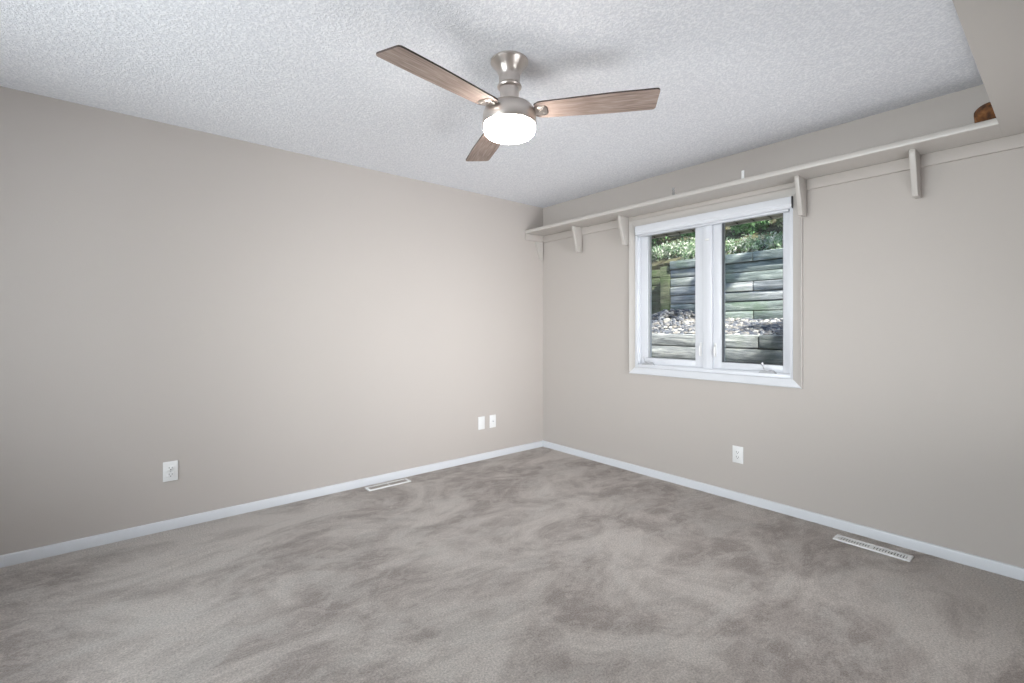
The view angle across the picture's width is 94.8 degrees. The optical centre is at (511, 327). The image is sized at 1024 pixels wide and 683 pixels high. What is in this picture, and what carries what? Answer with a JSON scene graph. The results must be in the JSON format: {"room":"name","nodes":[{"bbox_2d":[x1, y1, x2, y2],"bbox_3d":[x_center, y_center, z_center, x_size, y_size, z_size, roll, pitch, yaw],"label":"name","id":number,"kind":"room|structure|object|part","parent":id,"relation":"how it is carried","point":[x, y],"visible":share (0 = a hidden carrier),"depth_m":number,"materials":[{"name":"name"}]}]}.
{"room":"empty bedroom","nodes":[
{"label":"empty bedroom","id":0,"kind":"room"},
{"bbox_2d":[0,86,542,554],"bbox_3d":[-1.817,-0.005,3.175,5.800,2.440,0.200,0,0,-40],"label":"wall","id":1,"kind":"structure","parent":0,"point":[267,322],"depth_m":3.02,"materials":[{"name":"beige paint"}]},
{"bbox_2d":[163,460,177,481],"bbox_3d":[-2.057,0.866,2.838,0.074,0.118,0.009,0,0,-40],"label":"power outlet","id":2,"kind":"object","parent":1,"relation":"attached to","point":[170,469],"visible":1,"depth_m":2.83,"materials":[{"name":"white plastic"}]},
{"bbox_2d":[167,472,173,477],"bbox_3d":[-2.056,0.886,2.836,0.034,0.029,0.004,0,0,-40],"label":"receptacle","id":3,"kind":"object","parent":2,"relation":"attached to","point":[169,474],"depth_m":2.83,"materials":[{"name":"white plastic"}]},
{"bbox_2d":[167,465,173,470],"bbox_3d":[-2.056,0.846,2.836,0.034,0.029,0.004,0,0,-40],"label":"receptacle","id":4,"kind":"object","parent":2,"relation":"attached to","point":[169,467],"depth_m":2.83,"materials":[{"name":"white plastic"}]},
{"bbox_2d":[0,440,543,567],"bbox_3d":[-1.748,1.186,3.092,5.400,0.058,0.016,0,0,-40],"label":"baseboard","id":5,"kind":"structure","parent":1,"relation":"attached to","point":[28,555],"depth_m":3.02,"materials":[{"name":"white paint"}]},
{"bbox_2d":[478,416,484,429],"bbox_3d":[-0.279,0.877,4.325,0.072,0.118,0.008,0,0,-40],"label":"wall jack plate","id":6,"kind":"object","parent":1,"relation":"attached to","point":[481,420],"visible":1,"depth_m":4.32,"materials":[{"name":"white plastic"}]},
{"bbox_2d":[490,414,495,427],"bbox_3d":[-0.177,0.877,4.405,0.072,0.118,0.016,0,0,-40],"label":"wall jack plate","id":7,"kind":"object","parent":1,"relation":"attached to","point":[492,417],"visible":1,"depth_m":4.40,"materials":[{"name":"white plastic"}]},
{"bbox_2d":[0,0,982,207],"bbox_3d":[-0.502,-1.325,1.602,5.800,0.200,4.300,0,0,-40],"label":"ceiling","id":8,"kind":"structure","parent":0,"point":[306,77],"depth_m":2.26,"materials":[{"name":"white paint"}]},
{"bbox_2d":[376,45,659,160],"bbox_3d":[-0.113,-1.049,2.126,1.115,0.352,1.178,0,0,-40],"label":"ceiling fan","id":9,"kind":"object","parent":8,"relation":"hanging from","point":[509,118],"visible":1,"depth_m":2.07,"materials":[{"name":"brown wood"}]},
{"bbox_3d":[-0.270,-0.988,1.874,0.144,0.007,0.541,11,7,41],"label":"blade","id":10,"kind":"part","parent":9,"relation":"part of","materials":[{"name":"brown wood"}]},
{"bbox_3d":[-0.128,-0.988,2.535,0.144,0.007,0.541,-8,3,-17],"label":"blade","id":11,"kind":"part","parent":9,"relation":"part of","materials":[{"name":"brown wood"}]},
{"bbox_3d":[-0.012,-0.899,2.165,0.237,0.052,0.237,0,0,-40],"label":"light globe","id":12,"kind":"part","parent":9,"relation":"part of","materials":[{"name":"white glass"}]},
{"bbox_3d":[0.369,-0.988,2.087,0.541,0.007,0.144,0,-8,12],"label":"blade","id":13,"kind":"part","parent":9,"relation":"part of","materials":[{"name":"brown wood"}]},
{"bbox_2d":[0,447,1023,682],"bbox_3d":[-0.502,1.290,1.602,5.800,0.150,4.300,0,0,-40],"label":"floor","id":14,"kind":"structure","parent":0,"point":[541,564],"depth_m":2.14,"materials":[{"name":"beige carpet"}]},
{"bbox_2d":[365,478,410,490],"bbox_3d":[-0.951,1.210,3.628,0.345,0.009,0.085,0,0,-40],"label":"floor vent","id":15,"kind":"object","parent":14,"relation":"in","point":[402,481],"visible":1,"depth_m":3.62,"materials":[{"name":"white plastic"}]},
{"bbox_2d":[833,534,913,561],"bbox_3d":[1.979,1.210,2.593,0.085,0.009,0.345,0,0,-40],"label":"floor vent","id":16,"kind":"object","parent":14,"relation":"in","point":[899,555],"visible":1,"depth_m":2.58,"materials":[{"name":"white plastic"}]},
{"bbox_2d":[543,84,1023,567],"bbox_3d":[1.710,-0.005,3.322,0.200,2.440,4.100,0,0,-40],"label":"wall","id":17,"kind":"structure","parent":0,"point":[906,419],"depth_m":2.74,"materials":[{"name":"beige paint"}]},
{"bbox_2d":[629,187,802,388],"bbox_3d":[1.468,-0.257,3.538,0.174,1.289,1.321,0,0,-40],"label":"window","id":18,"kind":"structure","parent":17,"relation":"in","point":[709,240],"depth_m":3.48,"materials":[{"name":"paint"}]},
{"bbox_3d":[1.014,-0.257,3.984,0.018,1.289,0.054,0,0,-40],"label":"casing","id":19,"kind":"part","parent":18,"relation":"part of","materials":[{"name":"paint"}]},
{"bbox_3d":[1.286,-0.260,3.770,0.065,1.122,0.551,0,0,-40],"label":"sash","id":20,"kind":"part","parent":18,"relation":"part of","materials":[{"name":"white plastic"}]},
{"bbox_3d":[1.415,0.165,3.544,0.028,0.100,0.016,0,0,-40],"label":"lock lever","id":21,"kind":"part","parent":18,"relation":"part of","materials":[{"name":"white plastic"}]},
{"bbox_3d":[1.421,-0.874,3.498,0.018,0.054,1.321,0,0,-40],"label":"casing","id":22,"kind":"part","parent":18,"relation":"part of","materials":[{"name":"paint"}]},
{"bbox_2d":[635,196,792,236],"bbox_3d":[1.432,-0.799,3.495,0.064,0.087,1.195,0,0,-40],"label":"window blind","id":23,"kind":"object","parent":18,"relation":"attached to","point":[781,205],"visible":0.98,"depth_m":3.39,"materials":[{"name":"white plastic"}]},
{"bbox_3d":[1.488,0.165,3.457,0.028,0.100,0.016,0,0,-40],"label":"lock lever","id":24,"kind":"part","parent":18,"relation":"part of","materials":[{"name":"white plastic"}]},
{"bbox_3d":[1.421,0.361,3.498,0.018,0.054,1.321,0,0,-40],"label":"casing","id":25,"kind":"part","parent":18,"relation":"part of","materials":[{"name":"white paint"}]},
{"bbox_3d":[1.679,-0.260,3.301,0.065,1.122,0.524,0,0,-40],"label":"sash","id":26,"kind":"part","parent":18,"relation":"part of","materials":[{"name":"white plastic"}]},
{"bbox_3d":[1.827,-0.257,3.012,0.018,1.289,0.054,0,0,-40],"label":"casing","id":27,"kind":"part","parent":18,"relation":"part of","materials":[{"name":"paint"}]},
{"bbox_2d":[652,213,782,238],"bbox_3d":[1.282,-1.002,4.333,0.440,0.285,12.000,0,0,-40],"label":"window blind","id":28,"kind":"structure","parent":17,"relation":"attached to","point":[780,215],"depth_m":3.90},
{"bbox_2d":[733,445,742,463],"bbox_3d":[1.585,0.893,3.308,0.009,0.118,0.074,0,0,-40],"label":"power outlet","id":29,"kind":"object","parent":17,"relation":"attached to","point":[737,451],"visible":1,"depth_m":3.30,"materials":[{"name":"white plastic"}]},
{"bbox_2d":[735,450,739,459],"bbox_3d":[1.584,0.893,3.307,0.004,0.067,0.033,0,0,-40],"label":"receptacle","id":30,"kind":"object","parent":29,"relation":"attached to","point":[737,452],"depth_m":3.31,"materials":[{"name":"white plastic"}]},
{"bbox_2d":[525,118,1023,259],"bbox_3d":[1.474,-0.828,3.256,0.246,0.275,3.898,0,0,-40],"label":"wall shelf","id":31,"kind":"object","parent":17,"relation":"attached to","point":[986,137],"visible":0.99,"depth_m":2.83,"materials":[{"name":"beige wood"}]},
{"bbox_2d":[974,102,995,122],"bbox_3d":[2.289,-1.020,2.236,0.133,0.109,0.139,0,0,-40],"label":"rock","id":32,"kind":"object","parent":31,"relation":"on","point":[985,112],"visible":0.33,"depth_m":2.23,"materials":[{"name":"brown stone"}]},
{"bbox_2d":[543,441,1023,580],"bbox_3d":[1.568,1.186,3.323,0.016,0.058,3.884,0,0,-40],"label":"baseboard","id":33,"kind":"structure","parent":17,"relation":"attached to","point":[979,562],"depth_m":2.89,"materials":[{"name":"white paint"}]},
{"bbox_3d":[0.813,-0.005,0.030,5.400,2.440,0.200,0,0,-40],"label":"wall","id":34,"kind":"structure","parent":0,"visible":0},
{"bbox_2d":[952,0,1023,136],"bbox_3d":[0.549,-0.916,0.346,5.398,0.098,0.623,0,0,-40],"label":"soffit","id":35,"kind":"object","parent":34,"relation":"attached to","point":[993,29],"visible":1,"depth_m":1.59,"materials":[{"name":"beige paint"}]},
{"label":"outside","id":36,"kind":"structure","parent":0,"visible":0},
{"bbox_3d":[3.463,0.655,7.461,7.800,0.120,14.000,0,0,-40],"label":"ground","id":37,"kind":"structure","parent":36,"visible":0},
{"bbox_2d":[652,334,782,364],"bbox_3d":[1.779,0.331,5.075,0.173,0.521,7.494,0,0,-40],"label":"wall","id":38,"kind":"structure","parent":37,"relation":"on","point":[740,348],"depth_m":4.53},
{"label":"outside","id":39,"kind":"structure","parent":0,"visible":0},
{"bbox_2d":[652,218,782,311],"bbox_3d":[5.320,-2.254,7.711,6.630,4.537,16.000,0,0,-40],"label":"hillside","id":40,"kind":"structure","parent":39,"point":[656,264],"depth_m":6.44,"materials":[{"name":"plant"}]},
{"bbox_2d":[652,237,669,246],"bbox_3d":[2.232,-1.624,7.682,0.783,0.863,0.783,0,0,-40],"label":"shrub","id":41,"kind":"object","parent":40,"relation":"on","point":[661,238],"visible":0.02,"depth_m":7.57,"materials":[{"name":"green plant"}]},
{"bbox_2d":[681,232,694,239],"bbox_3d":[2.736,-1.477,6.857,0.642,0.734,0.667,0,0,-40],"label":"shrub","id":42,"kind":"object","parent":40,"relation":"on","point":[692,234],"visible":0.03,"depth_m":6.91,"materials":[{"name":"green plant"}]},
{"bbox_2d":[652,231,782,260],"bbox_3d":[2.723,-1.056,6.109,0.578,0.527,5.050,0,0,-36],"label":"undergrowth","id":43,"kind":"object","parent":40,"relation":"on","point":[680,249],"visible":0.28,"depth_m":5.99,"materials":[{"name":"green plant"}]},
{"bbox_2d":[730,219,772,235],"bbox_3d":[3.159,-1.395,6.264,0.547,0.626,0.548,0,0,-40],"label":"shrub","id":44,"kind":"object","parent":40,"relation":"on","point":[747,228],"visible":0.22,"depth_m":6.17,"materials":[{"name":"green plant"}]},
{"bbox_2d":[775,217,782,228],"bbox_3d":[3.554,-1.418,5.840,0.581,0.650,0.585,0,0,-40],"label":"shrub","id":45,"kind":"object","parent":40,"relation":"on","point":[779,220],"visible":0.05,"depth_m":5.93,"materials":[{"name":"green plant"}]},
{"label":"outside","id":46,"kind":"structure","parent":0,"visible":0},
{"bbox_3d":[2.318,0.240,5.525,1.240,0.710,7.500,0,0,-40],"label":"gravel bed","id":47,"kind":"object","parent":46,"visible":0},
{"bbox_2d":[652,270,659,314],"bbox_3d":[1.239,-0.365,7.622,0.173,0.873,3.294,0,0,-40],"label":"wall","id":48,"kind":"structure","parent":47,"relation":"on","point":[655,273],"depth_m":6.58,"materials":[{"name":"green wood"}]},
{"bbox_2d":[660,266,673,310],"bbox_3d":[2.106,-0.345,6.293,0.220,0.920,0.150,0,0,-40],"label":"timber post","id":49,"kind":"object","parent":47,"relation":"on","point":[665,272],"visible":0.39,"depth_m":6.22,"materials":[{"name":"green wood"}]},
{"bbox_2d":[652,309,782,334],"bbox_3d":[2.291,-0.071,5.234,0.834,0.351,3.970,0,0,-40],"label":"gravel","id":50,"kind":"object","parent":47,"relation":"on","point":[671,321],"visible":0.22,"depth_m":5.28,"materials":[{"name":"gravel"}]},
{"bbox_2d":[670,248,782,319],"bbox_3d":[3.533,-0.415,4.521,0.193,0.893,4.394,0,0,-40],"label":"wall","id":51,"kind":"structure","parent":47,"relation":"on","point":[753,280],"depth_m":5.42,"materials":[{"name":"grey wood"}]}
]}

